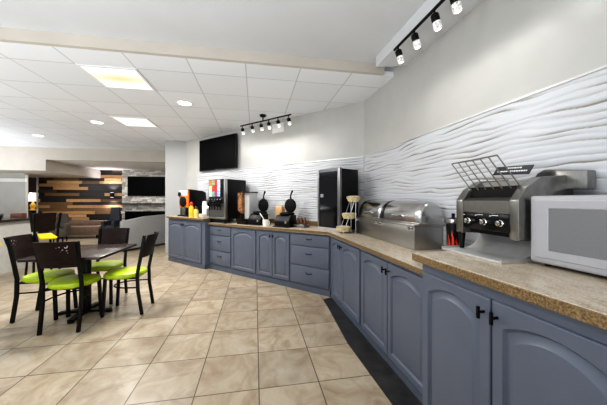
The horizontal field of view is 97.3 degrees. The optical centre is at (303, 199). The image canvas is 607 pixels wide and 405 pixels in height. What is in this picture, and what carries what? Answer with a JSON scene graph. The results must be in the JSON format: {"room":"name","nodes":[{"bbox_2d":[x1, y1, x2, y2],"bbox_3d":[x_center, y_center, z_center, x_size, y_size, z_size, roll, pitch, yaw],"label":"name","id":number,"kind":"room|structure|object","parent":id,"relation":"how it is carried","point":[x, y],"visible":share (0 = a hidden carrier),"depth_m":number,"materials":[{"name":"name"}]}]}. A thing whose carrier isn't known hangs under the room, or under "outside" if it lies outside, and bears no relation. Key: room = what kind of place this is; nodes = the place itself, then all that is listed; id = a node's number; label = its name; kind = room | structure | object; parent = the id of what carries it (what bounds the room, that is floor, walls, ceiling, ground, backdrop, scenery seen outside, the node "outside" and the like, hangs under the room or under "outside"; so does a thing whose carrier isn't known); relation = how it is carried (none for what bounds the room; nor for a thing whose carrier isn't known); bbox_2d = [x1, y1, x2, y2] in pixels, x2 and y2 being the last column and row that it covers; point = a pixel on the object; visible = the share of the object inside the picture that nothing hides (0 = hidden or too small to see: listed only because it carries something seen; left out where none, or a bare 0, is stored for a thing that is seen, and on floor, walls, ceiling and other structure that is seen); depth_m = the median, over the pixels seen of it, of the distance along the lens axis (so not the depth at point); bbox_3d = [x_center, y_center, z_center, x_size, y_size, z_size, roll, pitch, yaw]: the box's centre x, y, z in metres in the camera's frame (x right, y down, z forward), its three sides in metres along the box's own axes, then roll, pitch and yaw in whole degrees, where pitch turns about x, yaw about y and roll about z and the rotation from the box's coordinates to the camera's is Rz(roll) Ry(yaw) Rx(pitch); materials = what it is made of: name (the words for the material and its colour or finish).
{"room":"common room","nodes":[
{"label":"common room","id":0,"kind":"room"},
{"bbox_2d":[0,173,27,216],"bbox_3d":[-11.861,0.265,8.283,5.600,2.270,0.121,0,0,-10],"label":"wall","id":1,"kind":"structure","parent":0,"point":[13,195],"depth_m":8.67,"materials":[{"name":"beige paint"}]},
{"bbox_2d":[0,178,26,181],"bbox_3d":[-11.821,-0.645,8.199,5.650,0.110,0.062,0,0,-10],"label":"trim","id":2,"kind":"structure","parent":1,"relation":"attached to","point":[1,179],"depth_m":8.61,"materials":[{"name":"white paint"}]},
{"bbox_2d":[28,177,35,216],"bbox_3d":[-11.543,0.100,11.582,3.400,2.600,0.100,0,0,-10],"label":"wall","id":3,"kind":"structure","parent":0,"point":[31,180],"depth_m":11.50,"materials":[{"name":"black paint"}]},
{"bbox_2d":[0,146,100,177],"bbox_3d":[-11.276,-1.245,8.699,6.900,0.750,2.870,0,0,-10],"label":"ceiling","id":4,"kind":"structure","parent":0,"point":[32,161],"depth_m":7.88,"materials":[{"name":"beige paint"}]},
{"bbox_2d":[38,170,121,233],"bbox_3d":[-8.764,0.100,10.576,3.006,2.594,0.067,0,0,-10],"label":"planks","id":5,"kind":"object","parent":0,"point":[81,198],"visible":0.54,"depth_m":10.57,"materials":[{"name":"brown wood"}]},
{"bbox_2d":[46,147,164,162],"bbox_3d":[-5.772,-1.410,8.296,3.789,0.420,0.121,0,0,-10],"label":"beam","id":6,"kind":"structure","parent":0,"point":[71,154],"depth_m":8.18,"materials":[{"name":"beige paint"}]},
{"bbox_2d":[51,160,164,170],"bbox_3d":[-6.018,-1.230,9.710,3.809,0.060,2.750,0,0,-10],"label":"ceiling","id":7,"kind":"structure","parent":0,"point":[100,165],"depth_m":9.29,"materials":[{"name":"white paint"}]},
{"bbox_2d":[122,170,164,220],"bbox_3d":[-5.817,0.100,11.023,2.949,2.601,0.235,0,0,-10],"label":"stone wall","id":8,"kind":"structure","parent":0,"point":[125,173],"depth_m":10.79,"materials":[{"name":"stone"}]},
{"bbox_2d":[118,203,164,204],"bbox_3d":[-6.083,0.155,10.759,2.450,0.060,0.180,0,0,-10],"label":"mantel","id":9,"kind":"object","parent":8,"relation":"attached to","point":[118,203],"visible":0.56,"depth_m":10.61,"materials":[{"name":"grey stone"}]},
{"bbox_2d":[125,211,164,219],"bbox_3d":[-6.217,0.745,10.796,1.800,0.590,0.061,0,0,-10],"label":"fireplace","id":10,"kind":"object","parent":8,"relation":"attached to","point":[128,214],"visible":0.39,"depth_m":10.73,"materials":[{"name":"black metal"}]},
{"bbox_2d":[128,176,164,195],"bbox_3d":[-6.169,-0.550,10.808,1.720,0.780,0.054,0,0,-10],"label":"television","id":11,"kind":"object","parent":8,"relation":"attached to","point":[137,186],"visible":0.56,"depth_m":10.75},
{"bbox_2d":[165,140,185,253],"bbox_3d":[-3.769,-0.100,9.325,0.520,3.000,4.706,0,0,-10],"label":"wall pillar","id":12,"kind":"structure","parent":0,"point":[175,151],"depth_m":7.00,"materials":[{"name":"paint"}]},
{"bbox_2d":[0,27,383,75],"bbox_3d":[-6.174,-1.619,2.030,14.571,0.119,0.052,0,0,-10],"label":"beam","id":13,"kind":"structure","parent":0,"point":[12,35],"depth_m":2.88,"materials":[{"name":"beige paint"}]},
{"bbox_2d":[0,42,392,150],"bbox_3d":[-6.614,-1.590,5.029,14.771,0.060,6.010,0,0,-10],"label":"ceiling","id":14,"kind":"structure","parent":0,"point":[43,91],"depth_m":4.02,"materials":[{"name":"tile"}]},
{"bbox_2d":[89,120,104,123],"bbox_3d":[-4.130,-1.554,5.340,0.250,0.012,0.250,0,0,0],"label":"recessed light","id":15,"kind":"object","parent":14,"relation":"in","point":[91,121],"visible":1,"depth_m":5.34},
{"bbox_2d":[75,64,155,90],"bbox_3d":[-2.356,-1.554,3.425,0.640,0.012,0.640,0,0,-10],"label":"ceiling light panel","id":16,"kind":"object","parent":14,"relation":"attached to","point":[107,76],"visible":1,"depth_m":3.39,"materials":[{"name":"white plastic"}]},
{"bbox_2d":[109,116,158,127],"bbox_3d":[-3.352,-1.554,5.339,0.640,0.012,0.640,0,0,-10],"label":"ceiling light panel","id":17,"kind":"object","parent":14,"relation":"attached to","point":[127,121],"visible":1,"depth_m":5.29,"materials":[{"name":"white plastic"}]},
{"bbox_2d":[176,100,192,105],"bbox_3d":[-1.910,-1.554,4.290,0.250,0.012,0.250,0,0,0],"label":"recessed light","id":18,"kind":"object","parent":14,"relation":"in","point":[180,102],"visible":1,"depth_m":4.29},
{"bbox_2d":[240,114,291,133],"bbox_3d":[-0.724,-1.423,4.885,1.250,0.274,0.121,0,0,35],"label":"track light","id":19,"kind":"object","parent":14,"relation":"attached to","point":[263,116],"visible":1,"depth_m":4.84,"materials":[{"name":"black metal"}]},
{"bbox_2d":[0,235,421,404],"bbox_3d":[-4.825,1.448,4.209,18.000,0.103,18.000,0,0,-10],"label":"floor","id":20,"kind":"structure","parent":0,"point":[208,336],"depth_m":2.52,"materials":[{"name":"beige tile"}]},
{"bbox_2d":[0,217,32,274],"bbox_3d":[-5.825,0.885,4.181,0.740,1.030,3.200,0,0,-10],"label":"half wall","id":21,"kind":"structure","parent":20,"relation":"on","point":[9,226],"depth_m":5.19,"materials":[{"name":"white paint"}]},
{"bbox_2d":[10,213,26,217],"bbox_3d":[-6.018,0.320,5.640,0.200,0.100,0.140,0,0,-10],"label":"box","id":22,"kind":"object","parent":21,"relation":"on","point":[12,215],"visible":0.94,"depth_m":5.58,"materials":[{"name":"red wood"}]},
{"bbox_2d":[3,234,77,322],"bbox_3d":[-3.172,0.915,3.248,0.580,0.974,0.457,0,0,-10],"label":"dining chair","id":23,"kind":"object","parent":20,"relation":"on","point":[18,246],"visible":0.66,"depth_m":3.13,"materials":[{"name":"brown wood"}]},
{"bbox_2d":[24,213,61,275],"bbox_3d":[-4.800,0.819,4.936,0.558,1.165,0.390,0,0,31],"label":"bar stool","id":24,"kind":"object","parent":20,"relation":"on","point":[39,222],"visible":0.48,"depth_m":4.92,"materials":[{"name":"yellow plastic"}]},
{"bbox_2d":[49,213,70,241],"bbox_3d":[-8.036,0.930,8.835,0.420,0.940,0.650,0,0,-30],"label":"armchair","id":25,"kind":"object","parent":20,"relation":"on","point":[65,226],"visible":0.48,"depth_m":8.89,"materials":[{"name":"brown fabric"}]},
{"bbox_2d":[32,241,101,335],"bbox_3d":[-2.595,0.915,2.976,0.457,0.974,0.580,0,0,-10],"label":"dining chair","id":26,"kind":"object","parent":20,"relation":"on","point":[48,255],"visible":1,"depth_m":2.81,"materials":[{"name":"metal"}]},
{"bbox_2d":[17,243,136,323],"bbox_3d":[-2.703,1.012,3.320,0.800,0.775,0.935,0,0,-10],"label":"dining table","id":27,"kind":"object","parent":20,"relation":"on","point":[89,253],"visible":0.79,"depth_m":3.28,"materials":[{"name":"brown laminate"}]},
{"bbox_2d":[59,220,107,237],"bbox_3d":[-8.291,1.090,9.903,1.600,0.620,0.640,0,0,-10],"label":"bench","id":28,"kind":"object","parent":20,"relation":"on","point":[82,227],"visible":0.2,"depth_m":9.71,"materials":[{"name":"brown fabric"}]},
{"bbox_2d":[92,228,129,303],"bbox_3d":[-2.813,0.915,3.815,0.457,0.974,0.580,0,0,-10],"label":"dining chair","id":29,"kind":"object","parent":20,"relation":"on","point":[105,235],"visible":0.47,"depth_m":3.98,"materials":[{"name":"green fabric"}]},
{"bbox_2d":[101,207,121,228],"bbox_3d":[-7.239,0.840,10.098,0.440,1.120,0.650,0,0,-10],"label":"armchair","id":30,"kind":"object","parent":20,"relation":"on","point":[114,220],"visible":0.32,"depth_m":10.24,"materials":[{"name":"grey fabric"}]},
{"bbox_2d":[100,231,158,317],"bbox_3d":[-2.186,0.915,3.410,0.580,0.974,0.457,0,0,-10],"label":"dining chair","id":31,"kind":"object","parent":20,"relation":"on","point":[147,247],"visible":1,"depth_m":3.27,"materials":[{"name":"brown wood"}]},
{"bbox_2d":[120,214,164,251],"bbox_3d":[-4.807,0.920,8.059,0.750,0.959,1.754,0,0,24],"label":"sofa","id":32,"kind":"object","parent":20,"relation":"on","point":[144,225],"visible":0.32,"depth_m":7.67,"materials":[{"name":"grey fabric"}]},
{"bbox_2d":[168,218,231,268],"bbox_3d":[-2.373,0.910,6.055,1.385,0.980,0.753,0,0,35],"label":"base cabinet","id":33,"kind":"object","parent":20,"relation":"on","point":[188,240],"visible":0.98,"depth_m":5.68,"materials":[{"name":"blue paint"}]},
{"bbox_2d":[166,215,219,220],"bbox_3d":[-2.372,0.393,6.066,1.415,0.045,0.755,0,0,35],"label":"countertop","id":34,"kind":"structure","parent":33,"relation":"on","point":[174,217],"depth_m":5.65,"materials":[{"name":"beige stone"}]},
{"bbox_2d":[177,189,205,216],"bbox_3d":[-2.593,0.065,6.199,0.380,0.610,0.510,0,0,35],"label":"coffee machine","id":35,"kind":"object","parent":34,"relation":"on","point":[186,196],"visible":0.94,"depth_m":6.03,"materials":[{"name":"black plastic"}]},
{"bbox_2d":[177,207,188,216],"bbox_3d":[-2.708,0.260,6.035,0.370,0.220,0.090,0,0,35],"label":"drip tray","id":36,"kind":"object","parent":35,"relation":"on","point":[184,211],"depth_m":6.00,"materials":[{"name":"silver plastic"}]},
{"bbox_2d":[189,202,193,216],"bbox_3d":[-2.394,0.204,5.699,0.104,0.332,0.104,0,0,35],"label":"condiment bottle","id":37,"kind":"object","parent":34,"relation":"on","point":[191,208],"visible":0.96,"depth_m":5.67,"materials":[{"name":"yellow plastic"}]},
{"bbox_2d":[194,206,197,217],"bbox_3d":[-2.261,0.249,5.619,0.092,0.241,0.092,0,0,35],"label":"condiment bottle","id":38,"kind":"object","parent":34,"relation":"on","point":[196,207],"visible":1,"depth_m":5.58,"materials":[{"name":"yellow plastic"}]},
{"bbox_2d":[209,225,231,272],"bbox_3d":[-1.492,0.953,5.505,0.680,0.895,0.645,0,0,35],"label":"base cabinet","id":39,"kind":"object","parent":20,"relation":"on","point":[220,236],"visible":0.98,"depth_m":5.25,"materials":[{"name":"blue paint"}]},
{"bbox_2d":[231,227,256,278],"bbox_3d":[-0.932,0.953,5.133,0.663,0.895,0.611,0,0,35],"label":"base cabinet","id":40,"kind":"object","parent":20,"relation":"on","point":[244,240],"visible":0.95,"depth_m":4.86,"materials":[{"name":"blue paint"}]},
{"bbox_2d":[256,229,290,286],"bbox_3d":[-0.363,0.953,4.713,0.752,0.895,0.648,0,0,35],"label":"base cabinet","id":41,"kind":"object","parent":20,"relation":"on","point":[273,247],"visible":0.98,"depth_m":4.45,"materials":[{"name":"blue paint"}]},
{"bbox_2d":[290,232,331,296],"bbox_3d":[0.237,0.953,4.276,0.733,0.895,0.615,0,0,35],"label":"base cabinet","id":42,"kind":"object","parent":20,"relation":"on","point":[310,253],"visible":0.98,"depth_m":4.03,"materials":[{"name":"blue paint"}]},
{"bbox_2d":[331,237,361,331],"bbox_3d":[0.759,0.953,3.384,0.618,0.895,1.023,0,0,-12],"label":"base cabinet","id":43,"kind":"object","parent":20,"relation":"on","point":[345,257],"visible":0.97,"depth_m":3.20,"materials":[{"name":"blue paint"}]},
{"bbox_2d":[361,250,421,402],"bbox_3d":[0.998,0.953,2.310,0.648,0.895,1.177,0,0,-12],"label":"base cabinet","id":44,"kind":"object","parent":20,"relation":"on","point":[391,293],"visible":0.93,"depth_m":2.16,"materials":[{"name":"blue paint"}]},
{"bbox_2d":[208,218,445,274],"bbox_3d":[0.097,0.439,4.005,1.602,0.128,5.142,0,0,-36],"label":"countertop","id":45,"kind":"structure","parent":44,"relation":"on","point":[399,255],"depth_m":2.89,"materials":[{"name":"beige stone"}]},
{"bbox_2d":[207,178,245,223],"bbox_3d":[-1.584,0.022,5.478,0.524,0.875,0.604,0,0,35],"label":"dispenser","id":46,"kind":"object","parent":45,"relation":"on","point":[223,195],"visible":0.98,"depth_m":5.28,"materials":[{"name":"black plastic"}]},
{"bbox_2d":[208,217,227,218],"bbox_3d":[-1.704,0.355,5.307,0.524,0.040,0.062,0,0,35],"label":"drip tray","id":47,"kind":"object","parent":46,"relation":"on","point":[208,217],"depth_m":5.24,"materials":[{"name":"metal"}]},
{"bbox_2d":[237,189,257,224],"bbox_3d":[-1.086,0.122,5.156,0.265,0.675,0.330,0,0,35],"label":"dispenser","id":48,"kind":"object","parent":45,"relation":"on","point":[247,201],"visible":0.83,"depth_m":5.09,"materials":[{"name":"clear plastic"}]},
{"bbox_2d":[246,191,270,225],"bbox_3d":[-0.828,0.145,5.006,0.330,0.630,0.360,0,0,35],"label":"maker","id":49,"kind":"object","parent":45,"relation":"on","point":[255,218],"visible":0.91,"depth_m":4.95,"materials":[{"name":"black plastic"}]},
{"bbox_2d":[263,219,269,225],"bbox_3d":[-0.654,0.403,4.684,0.131,0.115,0.112,0,0,-1],"label":"mug","id":50,"kind":"object","parent":45,"relation":"on","point":[266,222],"visible":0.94,"depth_m":4.64,"materials":[{"name":"white ceramic"}]},
{"bbox_2d":[276,205,284,215],"bbox_3d":[-0.430,0.280,4.947,0.140,0.360,0.100,0,0,35],"label":"box","id":51,"kind":"object","parent":45,"relation":"on","point":[279,208],"visible":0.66,"depth_m":4.91,"materials":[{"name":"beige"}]},
{"bbox_2d":[273,190,295,227],"bbox_3d":[-0.295,0.145,4.633,0.330,0.630,0.360,0,0,35],"label":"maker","id":52,"kind":"object","parent":45,"relation":"on","point":[287,219],"visible":0.92,"depth_m":4.57,"materials":[{"name":"black plastic"}]},
{"bbox_2d":[293,218,309,227],"bbox_3d":[-0.033,0.380,4.511,0.220,0.160,0.180,0,0,35],"label":"tray","id":53,"kind":"object","parent":45,"relation":"on","point":[301,223],"visible":1,"depth_m":4.47,"materials":[{"name":"metal"}]},
{"bbox_2d":[293,224,309,227],"bbox_3d":[-0.033,0.435,4.511,0.220,0.050,0.180,0,0,35],"label":"tray","id":54,"kind":"object","parent":53,"relation":"on","point":[294,225],"depth_m":4.45,"materials":[{"name":"metal"}]},
{"bbox_2d":[317,167,357,231],"bbox_3d":[0.520,-0.003,4.091,0.420,0.925,0.466,0,0,-40],"label":"fridge","id":55,"kind":"object","parent":45,"relation":"on","point":[334,184],"visible":0.76,"depth_m":3.93,"materials":[{"name":"black plastic"}]},
{"bbox_2d":[336,196,360,233],"bbox_3d":[0.630,0.202,3.729,0.362,0.521,0.212,0,0,-12],"label":"stand","id":56,"kind":"object","parent":45,"relation":"on","point":[355,199],"visible":1,"depth_m":3.66,"materials":[{"name":"metal"}]},
{"bbox_2d":[336,225,350,231],"bbox_3d":[0.557,0.398,3.713,0.211,0.084,0.211,0,0,0],"label":"basket","id":57,"kind":"object","parent":56,"relation":"on","point":[341,228],"depth_m":3.64,"materials":[{"name":"beige wicker"}]},
{"bbox_2d":[341,213,354,218],"bbox_3d":[0.635,0.218,3.730,0.211,0.084,0.211,0,0,0],"label":"basket","id":58,"kind":"object","parent":56,"relation":"on","point":[345,215],"depth_m":3.65,"materials":[{"name":"beige wicker"}]},
{"bbox_2d":[346,196,360,201],"bbox_3d":[0.704,-0.017,3.744,0.211,0.084,0.211,0,0,0],"label":"basket","id":59,"kind":"object","parent":56,"relation":"on","point":[350,198],"depth_m":3.67,"materials":[{"name":"beige wicker"}]},
{"bbox_2d":[354,216,442,249],"bbox_3d":[1.008,0.344,3.133,0.317,0.232,1.390,0,0,-12],"label":"station","id":60,"kind":"object","parent":45,"relation":"on","point":[410,236],"visible":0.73,"depth_m":2.61,"materials":[{"name":"metal"}]},
{"bbox_2d":[358,200,387,218],"bbox_3d":[0.939,0.117,3.435,0.305,0.223,0.600,0,0,-12],"label":"roll top chafer","id":61,"kind":"object","parent":60,"relation":"on","point":[368,209],"visible":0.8,"depth_m":3.34,"materials":[{"name":"metal"}]},
{"bbox_2d":[380,200,445,224],"bbox_3d":[1.079,0.117,2.765,0.305,0.223,0.730,0,0,-12],"label":"roll top chafer","id":62,"kind":"object","parent":60,"relation":"on","point":[408,212],"visible":1,"depth_m":2.50,"materials":[{"name":"metal"}]},
{"bbox_2d":[445,213,455,250],"bbox_3d":[1.252,0.285,2.234,0.120,0.350,0.120,0,0,-12],"label":"steel canister","id":63,"kind":"object","parent":45,"relation":"on","point":[452,219],"visible":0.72,"depth_m":2.22,"materials":[{"name":"silver metal"}]},
{"bbox_2d":[446,223,458,245],"bbox_3d":[1.167,0.323,2.078,0.100,0.275,0.100,0,0,-12],"label":"cup","id":64,"kind":"object","parent":45,"relation":"on","point":[452,234],"visible":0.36,"depth_m":2.04,"materials":[{"name":"black plastic"}]},
{"bbox_2d":[447,234,457,245],"bbox_3d":[1.168,0.330,2.080,0.096,0.200,0.090,0,0,-12],"label":"print","id":65,"kind":"object","parent":64,"relation":"attached to","point":[452,239],"depth_m":2.04},
{"bbox_2d":[422,264,606,404],"bbox_3d":[1.158,0.890,1.231,0.773,1.020,0.994,0,0,-12],"label":"base cabinet","id":66,"kind":"object","parent":20,"relation":"on","point":[482,345],"visible":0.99,"depth_m":1.12,"materials":[{"name":"blue paint"}]},
{"bbox_2d":[412,251,606,330],"bbox_3d":[1.260,0.354,0.793,0.772,0.048,1.975,0,0,-12],"label":"countertop","id":67,"kind":"structure","parent":66,"relation":"on","point":[581,296],"depth_m":1.08,"materials":[{"name":"beige stone"}]},
{"bbox_2d":[442,154,595,263],"bbox_3d":[1.222,0.041,1.584,0.495,0.579,0.520,0,0,-12],"label":"toaster","id":68,"kind":"object","parent":67,"relation":"on","point":[498,210],"visible":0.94,"depth_m":1.51,"materials":[{"name":"metal"}]},
{"bbox_2d":[493,165,533,174],"bbox_3d":[1.306,-0.186,1.671,0.038,0.070,0.243,0,0,-10],"label":"warning sign","id":69,"kind":"object","parent":68,"relation":"on","point":[522,169],"visible":0.84,"depth_m":1.64,"materials":[{"name":"black plastic"}]},
{"bbox_2d":[531,195,606,276],"bbox_3d":[1.401,0.154,1.111,0.356,0.351,0.620,0,0,-12],"label":"microwave","id":70,"kind":"object","parent":67,"relation":"on","point":[568,231],"visible":1,"depth_m":1.20,"materials":[{"name":"white plastic"}]},
{"bbox_3d":[-10.967,0.910,10.822,0.500,0.980,0.500,0,0,-10],"label":"side table","id":71,"kind":"object","parent":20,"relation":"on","visible":0},
{"bbox_2d":[28,193,35,209],"bbox_3d":[-10.967,0.060,10.822,0.340,0.720,0.340,0,0,-10],"label":"table lamp","id":72,"kind":"object","parent":71,"relation":"on","point":[32,196],"visible":0.83,"depth_m":10.74,"materials":[{"name":"white fabric"}]},
{"bbox_2d":[0,0,425,66],"bbox_3d":[-4.350,-1.705,-1.233,17.000,0.050,7.120,0,0,-10],"label":"ceiling","id":73,"kind":"structure","parent":0,"point":[349,30],"depth_m":2.51,"materials":[{"name":"paint"}]},
{"bbox_2d":[186,101,363,220],"bbox_3d":[-0.983,-0.200,5.652,5.075,3.200,0.120,0,0,35],"label":"wall","id":74,"kind":"structure","parent":0,"point":[338,132],"depth_m":4.93,"materials":[{"name":"beige paint"}]},
{"bbox_2d":[199,133,236,171],"bbox_3d":[-2.000,-1.080,6.236,1.336,0.760,0.089,0,0,35],"label":"television","id":75,"kind":"object","parent":74,"relation":"attached to","point":[217,153],"visible":1,"depth_m":6.15,"materials":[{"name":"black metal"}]},
{"bbox_2d":[272,122,283,133],"bbox_3d":[-0.500,-1.410,5.230,0.300,0.180,0.017,0,0,35],"label":"air vent","id":76,"kind":"object","parent":74,"relation":"in","point":[275,129],"visible":0.94,"depth_m":5.23,"materials":[{"name":"white metal"}]},
{"bbox_2d":[200,156,363,172],"bbox_3d":[-0.865,-0.683,5.487,4.428,0.013,0.014,0,0,35],"label":"trim","id":77,"kind":"structure","parent":74,"relation":"attached to","point":[361,156],"depth_m":5.04,"materials":[{"name":"metal"}]},
{"bbox_2d":[198,157,363,220],"bbox_3d":[-0.865,-0.115,5.488,4.428,1.130,0.006,0,0,35],"label":"tiled wall","id":78,"kind":"structure","parent":0,"point":[278,182],"depth_m":5.08,"materials":[{"name":"white tile"}]},
{"bbox_2d":[376,0,482,66],"bbox_3d":[1.501,-1.620,0.939,0.380,0.120,4.563,0,0,-12],"label":"ceiling","id":79,"kind":"structure","parent":0,"point":[386,57],"depth_m":2.49,"materials":[{"name":"paint"}]},
{"bbox_2d":[393,0,462,63],"bbox_3d":[1.018,-1.486,1.915,0.120,0.388,1.370,0,0,-12],"label":"track light","id":80,"kind":"object","parent":79,"relation":"attached to","point":[456,5],"visible":1,"depth_m":2.09,"materials":[{"name":"black metal"}]},
{"bbox_2d":[364,0,606,155],"bbox_3d":[1.592,-0.200,1.487,0.121,3.200,5.600,0,0,-12],"label":"wall","id":81,"kind":"structure","parent":0,"point":[500,52],"depth_m":2.05,"materials":[{"name":"beige paint"}]},
{"bbox_2d":[364,64,606,156],"bbox_3d":[1.385,-0.683,2.153,0.014,0.013,4.188,0,0,-12],"label":"trim","id":82,"kind":"structure","parent":81,"relation":"attached to","point":[604,66],"depth_m":1.83,"materials":[{"name":"metal"}]},
{"bbox_2d":[364,68,606,246],"bbox_3d":[1.385,-0.115,2.153,0.006,1.130,4.188,0,0,-12],"label":"tiled wall","id":83,"kind":"structure","parent":0,"point":[563,126],"depth_m":1.92,"materials":[{"name":"white tile"}]},
{"bbox_2d":[442,245,533,263],"bbox_3d":[1.073,0.319,1.599,0.210,0.022,0.430,0,0,-12],"label":"tray","id":84,"kind":"object","parent":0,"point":[499,256],"depth_m":1.56,"materials":[{"name":"metal"}]},
{"bbox_3d":[-7.330,0.070,10.931,5.959,2.660,0.120,0,0,-10],"label":"wall","id":85,"kind":"structure","parent":0,"visible":0},
{"bbox_2d":[36,177,38,233],"bbox_3d":[-10.277,0.250,10.368,0.040,2.300,0.180,0,0,-10],"label":"trim","id":86,"kind":"structure","parent":85,"relation":"attached to","point":[37,178],"depth_m":10.28,"materials":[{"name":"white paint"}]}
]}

